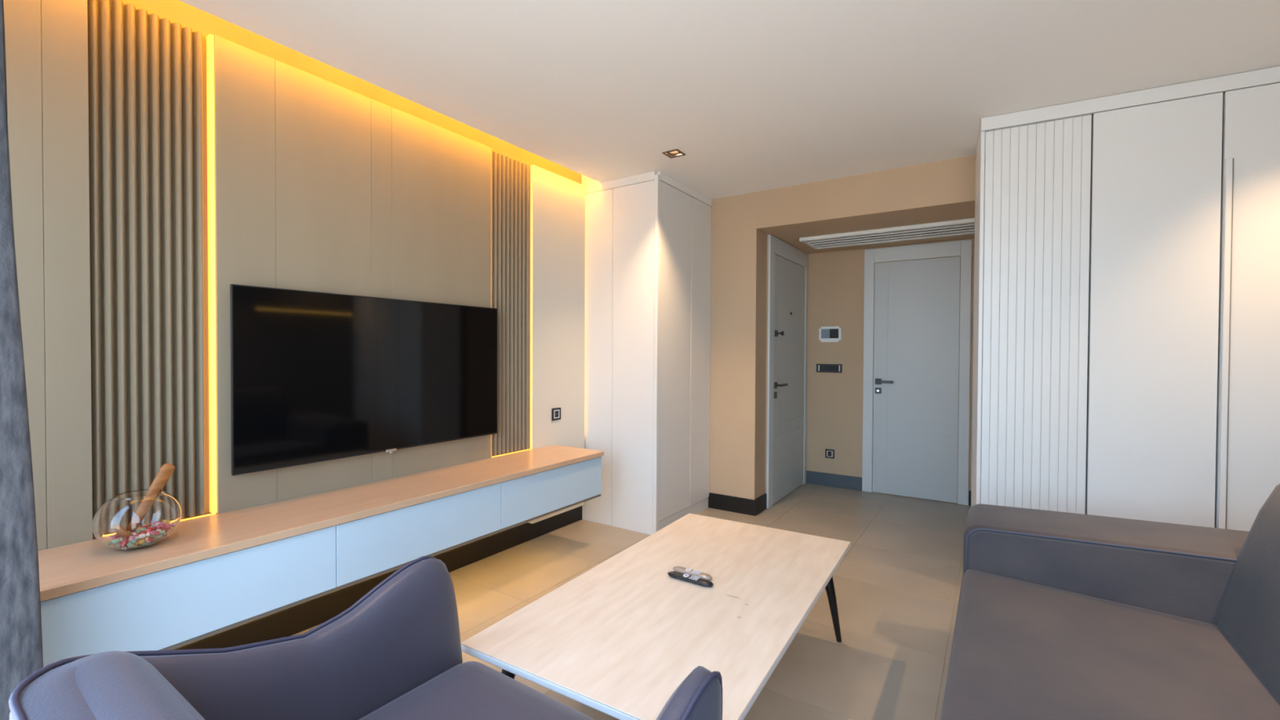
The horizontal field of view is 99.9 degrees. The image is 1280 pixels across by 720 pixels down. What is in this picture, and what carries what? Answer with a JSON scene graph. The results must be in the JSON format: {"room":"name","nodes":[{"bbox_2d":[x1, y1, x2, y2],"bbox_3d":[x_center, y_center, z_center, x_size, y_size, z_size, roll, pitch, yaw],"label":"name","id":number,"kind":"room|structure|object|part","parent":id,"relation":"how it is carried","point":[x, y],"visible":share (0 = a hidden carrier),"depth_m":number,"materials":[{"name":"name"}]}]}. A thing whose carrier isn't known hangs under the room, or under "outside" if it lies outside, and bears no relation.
{"room":"living room","nodes":[
{"label":"living room","id":0,"kind":"room"},
{"bbox_2d":[93,0,582,648],"bbox_3d":[-0.771,-0.154,3.597,0.100,2.700,5.450,1,1,34],"label":"strip light","id":1,"kind":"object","parent":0,"point":[176,11],"depth_m":2.40,"materials":[{"name":"yellow plastic"}]},
{"bbox_2d":[3,0,93,551],"bbox_3d":[-2.009,-0.101,1.592,0.050,2.300,0.538,1,1,34],"label":"wall panel","id":2,"kind":"object","parent":1,"relation":"attached to","point":[46,41],"visible":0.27,"depth_m":1.73,"materials":[{"name":"beige wood"}]},
{"bbox_2d":[87,0,208,536],"bbox_3d":[-1.772,-0.326,1.956,0.038,1.858,0.332,1,1,34],"label":"panel","id":3,"kind":"object","parent":1,"relation":"attached to","point":[147,71],"visible":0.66,"depth_m":1.94,"materials":[{"name":"brown"}]},
{"bbox_2d":[206,34,491,515],"bbox_3d":[-1.295,-0.113,2.671,0.050,2.300,1.379,1,1,34],"label":"wall panel","id":4,"kind":"object","parent":1,"relation":"attached to","point":[322,185],"depth_m":2.43,"materials":[{"name":"beige wood"}]},
{"bbox_3d":[-1.668,-0.328,2.097,0.032,1.850,0.013,1,1,34],"label":"led strip","id":5,"kind":"part","parent":4,"relation":"part of","materials":[{"name":"yellow plastic"}]},
{"bbox_2d":[37,445,604,672],"bbox_3d":[-1.182,0.742,2.432,0.437,0.295,2.795,1,1,34],"label":"tv cabinet","id":6,"kind":"object","parent":4,"relation":"attached to","point":[215,574],"depth_m":1.96,"materials":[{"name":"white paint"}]},
{"bbox_3d":[-1.486,0.763,1.621,0.020,0.241,1.106,1,1,34],"label":"drawer","id":7,"kind":"part","parent":6,"relation":"part of","materials":[{"name":"blue paint"}]},
{"bbox_3d":[-1.749,0.601,1.964,0.005,0.004,0.332,1,1,34],"label":"led strip","id":8,"kind":"part","parent":6,"relation":"part of","materials":[{"name":"yellow plastic"}]},
{"bbox_2d":[37,445,604,601],"bbox_3d":[-1.179,0.613,2.427,0.429,0.028,2.795,1,1,34],"label":"countertop","id":9,"kind":"structure","parent":6,"relation":"on","point":[64,570],"depth_m":2.03,"materials":[{"name":"laminate"}]},
{"bbox_2d":[92,488,182,550],"bbox_3d":[-1.634,0.521,1.755,0.214,0.171,0.214,0,1,-20],"label":"glass bowl","id":10,"kind":"object","parent":9,"relation":"on","point":[133,520],"visible":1,"depth_m":1.69,"materials":[{"name":"clear glass"}]},
{"bbox_2d":[144,463,174,496],"bbox_3d":[-1.626,0.464,1.774,0.050,0.225,0.155,1,1,34],"label":"wooden scoop","id":11,"kind":"object","parent":10,"relation":"in","point":[166,471],"visible":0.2,"depth_m":1.81,"materials":[{"name":"brown wood"}]},
{"bbox_3d":[-0.951,0.754,2.429,0.020,0.241,0.826,1,1,34],"label":"drawer","id":12,"kind":"part","parent":6,"relation":"part of","materials":[{"name":"blue paint"}]},
{"bbox_3d":[-0.804,0.585,3.391,0.005,0.004,0.331,1,1,34],"label":"led strip","id":13,"kind":"part","parent":6,"relation":"part of","materials":[{"name":"yellow plastic"}]},
{"bbox_3d":[-0.489,0.747,3.127,0.020,0.241,0.842,1,1,34],"label":"drawer","id":14,"kind":"part","parent":6,"relation":"part of","materials":[{"name":"blue paint"}]},
{"bbox_2d":[230,284,497,475],"bbox_3d":[-1.239,0.079,2.668,0.050,0.762,1.340,1,1,34],"label":"television","id":15,"kind":"object","parent":4,"relation":"attached to","point":[316,376],"visible":1,"depth_m":2.48,"materials":[{"name":"black"}]},
{"bbox_2d":[173,506,582,649],"bbox_3d":[-1.238,1.145,2.815,0.014,0.120,2.905,1,1,34],"label":"baseboard","id":16,"kind":"structure","parent":1,"relation":"attached to","point":[292,620],"depth_m":2.54,"materials":[{"name":"black"}]},
{"bbox_2d":[491,150,528,456],"bbox_3d":[-0.822,-0.342,3.390,0.038,1.858,0.344,1,1,34],"label":"panel","id":17,"kind":"object","parent":1,"relation":"attached to","point":[509,176],"visible":0.94,"depth_m":3.39,"materials":[{"name":"brown wood"}]},
{"bbox_2d":[527,164,585,524],"bbox_3d":[-0.577,-0.100,3.756,0.050,2.350,0.539,1,1,34],"label":"wall panel","id":18,"kind":"object","parent":1,"relation":"attached to","point":[558,202],"depth_m":3.70,"materials":[{"name":"white paint"}]},
{"bbox_3d":[-0.711,-0.344,3.521,0.011,1.850,0.003,1,1,34],"label":"led strip","id":19,"kind":"part","parent":18,"relation":"part of","materials":[{"name":"yellow plastic"}]},
{"bbox_2d":[551,407,560,420],"bbox_3d":[-0.576,0.372,3.710,0.012,0.082,0.082,1,1,34],"label":"wall socket","id":20,"kind":"object","parent":18,"relation":"attached to","point":[556,412],"visible":1,"depth_m":3.70,"materials":[{"name":"black plastic"}]},
{"bbox_2d":[555,410,558,417],"bbox_3d":[-0.572,0.372,3.708,0.003,0.044,0.034,1,1,34],"label":"outlet","id":21,"kind":"object","parent":20,"relation":"attached to","point":[556,411],"depth_m":3.71,"materials":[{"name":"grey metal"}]},
{"bbox_2d":[291,483,971,719],"bbox_3d":[0.752,1.248,2.538,4.798,0.060,5.998,1,1,34],"label":"floor","id":22,"kind":"structure","parent":0,"point":[898,582],"depth_m":2.80,"materials":[{"name":"beige tile"}]},
{"bbox_2d":[8,555,722,719],"bbox_3d":[-0.414,0.855,0.940,0.872,0.765,0.840,1,1,35],"label":"armchair","id":23,"kind":"object","parent":22,"relation":"on","point":[395,653],"visible":1,"depth_m":1.16,"materials":[{"name":"fabric"}]},
{"bbox_2d":[8,650,204,719],"bbox_3d":[-0.599,0.698,0.668,0.867,0.444,0.186,1,1,34],"label":"cushion","id":24,"kind":"object","parent":23,"relation":"on","point":[114,685],"depth_m":0.78,"materials":[{"name":"grey fabric"}]},
{"bbox_2d":[358,661,594,719],"bbox_3d":[-0.407,0.862,0.951,0.689,0.178,0.814,1,1,35],"label":"seat cushion","id":25,"kind":"object","parent":23,"relation":"on","point":[422,690],"depth_m":1.24,"materials":[{"name":"grey fabric"}]},
{"bbox_2d":[582,171,711,534],"bbox_3d":[0.066,-0.048,4.171,0.664,2.479,0.827,1,1,34],"label":"closet","id":26,"kind":"object","parent":22,"relation":"on","point":[647,279],"visible":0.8,"depth_m":3.85,"materials":[{"name":"white paint"}]},
{"bbox_3d":[-0.313,-0.016,3.942,0.282,2.418,0.019,1,1,34],"label":"panel","id":27,"kind":"part","parent":26,"relation":"part of","materials":[{"name":"white paint"}]},
{"bbox_3d":[-0.047,-0.012,3.767,0.350,2.418,0.019,1,1,34],"label":"panel","id":28,"kind":"part","parent":26,"relation":"part of","materials":[{"name":"white paint"}]},
{"bbox_3d":[0.113,-0.027,3.665,0.026,2.452,0.034,1,1,34],"label":"corner post","id":29,"kind":"part","parent":26,"relation":"part of","materials":[{"name":"white paint"}]},
{"bbox_3d":[0.248,-0.057,3.872,0.021,2.332,0.453,1,1,34],"label":"door","id":30,"kind":"part","parent":26,"relation":"part of","materials":[{"name":"white paint"}]},
{"bbox_3d":[0.467,-0.061,4.202,0.021,2.332,0.332,1,1,34],"label":"door","id":31,"kind":"part","parent":26,"relation":"part of","materials":[{"name":"white paint"}]},
{"bbox_2d":[461,513,850,719],"bbox_3d":[0.207,1.014,1.955,0.790,0.420,1.466,1,1,32],"label":"coffee table","id":32,"kind":"object","parent":22,"relation":"on","point":[617,639],"visible":0.8,"depth_m":1.67,"materials":[{"name":"brown wood"}]},
{"bbox_3d":[-0.402,1.025,1.587,0.123,0.401,0.047,0,1,-24],"label":"leg","id":33,"kind":"part","parent":32,"relation":"part of","materials":[{"name":"black metal"}]},
{"bbox_2d":[667,571,713,586],"bbox_3d":[0.182,0.793,1.954,0.182,0.017,0.038,1,1,34],"label":"remote control","id":34,"kind":"object","parent":32,"relation":"on","point":[686,577],"visible":1,"depth_m":1.94,"materials":[{"name":"black plastic"}]},
{"bbox_2d":[672,566,711,580],"bbox_3d":[0.194,0.793,2.006,0.160,0.017,0.036,1,1,36],"label":"remote control","id":35,"kind":"object","parent":32,"relation":"on","point":[679,569],"visible":0.93,"depth_m":1.99,"materials":[{"name":"silver metal"}]},
{"bbox_3d":[0.816,1.020,2.323,0.123,0.401,0.047,0,1,-24],"label":"leg","id":36,"kind":"part","parent":32,"relation":"part of","materials":[{"name":"black metal"}]},
{"bbox_2d":[940,483,1279,719],"bbox_3d":[1.242,0.789,1.033,1.151,0.905,2.482,1,1,34],"label":"sofa","id":37,"kind":"object","parent":22,"relation":"on","point":[1061,615],"visible":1,"depth_m":1.59,"materials":[{"name":"grey fabric"}]},
{"bbox_3d":[1.821,0.861,1.907,1.148,0.540,0.385,1,1,34],"label":"armrest","id":38,"kind":"part","parent":37,"relation":"part of","materials":[{"name":"grey fabric"}]},
{"bbox_2d":[940,568,1279,719],"bbox_3d":[1.092,0.891,1.140,0.782,0.161,1.734,4,3,33],"label":"seat cushion","id":39,"kind":"object","parent":37,"relation":"on","point":[1025,646],"depth_m":1.45,"materials":[{"name":"grey fabric"}]},
{"bbox_3d":[1.518,0.642,0.879,0.425,0.605,1.730,1,1,34],"label":"backrest","id":40,"kind":"part","parent":37,"relation":"part of","materials":[{"name":"grey fabric"}]},
{"bbox_2d":[971,66,1279,531],"bbox_3d":[2.525,-0.015,2.659,1.475,2.478,0.474,1,1,29],"label":"wardrobe","id":41,"kind":"object","parent":22,"relation":"on","point":[1126,320],"visible":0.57,"depth_m":2.52,"materials":[{"name":"white paint"}]},
{"bbox_3d":[1.891,0.011,3.018,0.018,2.410,0.460,1,1,29],"label":"panel","id":42,"kind":"part","parent":41,"relation":"part of","materials":[{"name":"white paint"}]},
{"bbox_3d":[2.372,-0.016,2.501,0.444,2.332,0.020,1,1,29],"label":"door","id":43,"kind":"part","parent":41,"relation":"part of","materials":[{"name":"white paint"}]},
{"bbox_3d":[2.575,0.023,2.370,0.021,1.810,0.014,1,1,29],"label":"handle","id":44,"kind":"part","parent":41,"relation":"part of","materials":[{"name":"white paint"}]},
{"bbox_3d":[2.780,-0.011,2.276,0.472,2.332,0.020,1,1,29],"label":"door","id":45,"kind":"part","parent":41,"relation":"part of","materials":[{"name":"white paint"}]},
{"bbox_2d":[178,0,1279,199],"bbox_3d":[0.563,-1.284,1.892,4.180,0.060,4.100,1,1,34],"label":"ceiling","id":46,"kind":"structure","parent":0,"point":[756,95],"depth_m":2.29,"materials":[{"name":"white paint"}]},
{"bbox_2d":[0,0,43,719],"bbox_3d":[-1.512,-0.015,1.230,0.322,2.452,0.187,1,1,34],"label":"curtain","id":47,"kind":"object","parent":46,"relation":"hanging from","point":[20,619],"visible":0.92,"depth_m":1.19,"materials":[{"name":"grey fabric"}]},
{"bbox_2d":[662,148,685,158],"bbox_3d":[0.210,-1.302,3.325,0.108,0.060,0.108,1,1,34],"label":"recessed light","id":48,"kind":"object","parent":46,"relation":"in","point":[675,153],"visible":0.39,"depth_m":3.35,"materials":[{"name":"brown metal"}]},
{"bbox_2d":[764,234,802,493],"bbox_3d":[1.262,0.088,4.779,0.110,2.200,1.040,1,1,34],"label":"wall","id":49,"kind":"structure","parent":0,"point":[767,234],"depth_m":4.32,"materials":[{"name":"beige paint"}]},
{"bbox_2d":[766,234,808,508],"bbox_3d":[1.339,0.092,4.725,0.078,2.196,1.035,1,1,34],"label":"door","id":50,"kind":"structure","parent":49,"relation":"in","point":[788,281],"depth_m":4.67,"materials":[{"name":"white paint"}]},
{"bbox_3d":[1.057,0.096,4.354,0.018,2.196,0.105,1,1,34],"label":"frame","id":51,"kind":"part","parent":50,"relation":"part of","materials":[{"name":"white paint"}]},
{"bbox_3d":[1.178,0.207,4.474,0.056,0.020,0.150,1,1,34],"label":"lever","id":52,"kind":"part","parent":50,"relation":"part of","materials":[{"name":"grey metal"}]},
{"bbox_3d":[1.328,-0.940,4.742,0.018,0.134,0.860,1,1,34],"label":"frame","id":53,"kind":"part","parent":50,"relation":"part of","materials":[{"name":"white paint"}]},
{"bbox_3d":[1.580,0.087,5.144,0.018,2.196,0.070,1,1,34],"label":"frame","id":54,"kind":"part","parent":50,"relation":"part of","materials":[{"name":"white paint"}]},
{"bbox_2d":[709,155,976,499],"bbox_3d":[1.741,-0.064,3.698,3.980,2.540,0.230,1,1,34],"label":"wall","id":55,"kind":"structure","parent":0,"point":[739,246],"depth_m":4.17,"materials":[{"name":"beige paint"}]},
{"bbox_2d":[708,492,766,515],"bbox_3d":[0.781,1.133,4.338,0.409,0.120,0.242,1,1,34],"label":"baseboard","id":56,"kind":"structure","parent":55,"relation":"attached to","point":[717,501],"depth_m":4.23,"materials":[{"name":"black"}]},
{"bbox_2d":[760,203,974,253],"bbox_3d":[1.991,-1.026,4.254,2.000,0.050,1.290,1,1,34],"label":"ceiling","id":57,"kind":"structure","parent":0,"point":[791,236],"depth_m":4.03,"materials":[{"name":"beige paint"}]},
{"bbox_2d":[799,217,974,249],"bbox_3d":[1.993,-0.984,4.295,1.290,0.036,0.530,1,1,34],"label":"ceiling vent","id":58,"kind":"object","parent":57,"relation":"in","point":[964,226],"visible":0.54,"depth_m":4.21,"materials":[{"name":"white plastic"}]},
{"bbox_3d":[1.474,-0.999,4.638,0.045,0.020,0.440,1,1,34],"label":"frame","id":59,"kind":"part","parent":58,"relation":"part of","materials":[{"name":"white plastic"}]},
{"bbox_3d":[2.127,-0.998,4.497,1.290,0.012,0.045,1,1,34],"label":"frame","id":60,"kind":"part","parent":58,"relation":"part of","materials":[{"name":"white plastic"}]},
{"bbox_2d":[806,238,974,505],"bbox_3d":[2.314,0.093,4.766,2.000,2.200,0.100,1,1,34],"label":"wall","id":61,"kind":"structure","parent":0,"point":[836,279],"depth_m":5.01,"materials":[{"name":"beige paint"}]},
{"bbox_2d":[816,364,842,373],"bbox_3d":[1.778,0.079,5.053,0.232,0.077,0.012,1,1,34],"label":"light switch","id":62,"kind":"object","parent":61,"relation":"attached to","point":[835,368],"visible":1,"depth_m":5.04,"materials":[{"name":"black plastic"}]},
{"bbox_2d":[825,448,834,458],"bbox_3d":[1.784,0.881,5.058,0.082,0.082,0.012,1,1,34],"label":"wall socket","id":63,"kind":"object","parent":61,"relation":"attached to","point":[829,453],"visible":1,"depth_m":5.05,"materials":[{"name":"black"}]},
{"bbox_2d":[827,451,831,456],"bbox_3d":[1.781,0.881,5.055,0.034,0.044,0.003,1,1,34],"label":"outlet","id":64,"kind":"object","parent":63,"relation":"attached to","point":[829,453],"depth_m":5.05,"materials":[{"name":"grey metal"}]},
{"bbox_2d":[818,326,841,342],"bbox_3d":[1.781,-0.241,5.041,0.202,0.146,0.024,1,1,34],"label":"intercom","id":65,"kind":"object","parent":61,"relation":"attached to","point":[826,334],"visible":1,"depth_m":5.03,"materials":[{"name":"white plastic"}]},
{"bbox_2d":[805,470,862,490],"bbox_3d":[1.804,1.127,5.046,0.524,0.120,0.014,1,1,34],"label":"baseboard","id":66,"kind":"structure","parent":61,"relation":"attached to","point":[846,482],"depth_m":5.03,"materials":[{"name":"grey"}]},
{"bbox_2d":[862,239,972,505],"bbox_3d":[2.357,0.101,4.633,0.826,2.188,0.075,1,1,34],"label":"door","id":67,"kind":"structure","parent":61,"relation":"in","point":[912,308],"depth_m":4.63,"materials":[{"name":"white paint"}]},
{"bbox_3d":[2.062,0.097,4.859,0.084,2.188,0.022,1,1,34],"label":"frame","id":68,"kind":"part","parent":67,"relation":"part of","materials":[{"name":"white paint"}]},
{"bbox_3d":[2.128,0.274,4.809,0.052,0.052,0.008,1,1,34],"label":"lock plate","id":69,"kind":"part","parent":67,"relation":"part of","materials":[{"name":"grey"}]},
{"bbox_3d":[2.128,0.192,4.807,0.052,0.052,0.010,1,1,34],"label":"handle","id":70,"kind":"part","parent":67,"relation":"part of","materials":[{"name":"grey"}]},
{"bbox_3d":[2.160,0.193,4.752,0.135,0.020,0.056,1,1,34],"label":"lever","id":71,"kind":"part","parent":67,"relation":"part of","materials":[{"name":"grey metal"}]},
{"bbox_3d":[2.378,-0.930,4.638,0.664,0.126,0.022,1,1,34],"label":"frame","id":72,"kind":"part","parent":67,"relation":"part of","materials":[{"name":"white paint"}]},
{"bbox_3d":[2.683,0.105,4.448,0.078,2.188,0.022,1,1,34],"label":"frame","id":73,"kind":"part","parent":67,"relation":"part of","materials":[{"name":"white paint"}]},
{"bbox_2d":[968,490,971,506],"bbox_3d":[2.763,1.140,4.411,0.116,0.120,0.014,1,1,34],"label":"baseboard","id":74,"kind":"structure","parent":61,"relation":"attached to","point":[970,491],"depth_m":4.43,"materials":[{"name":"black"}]}
]}

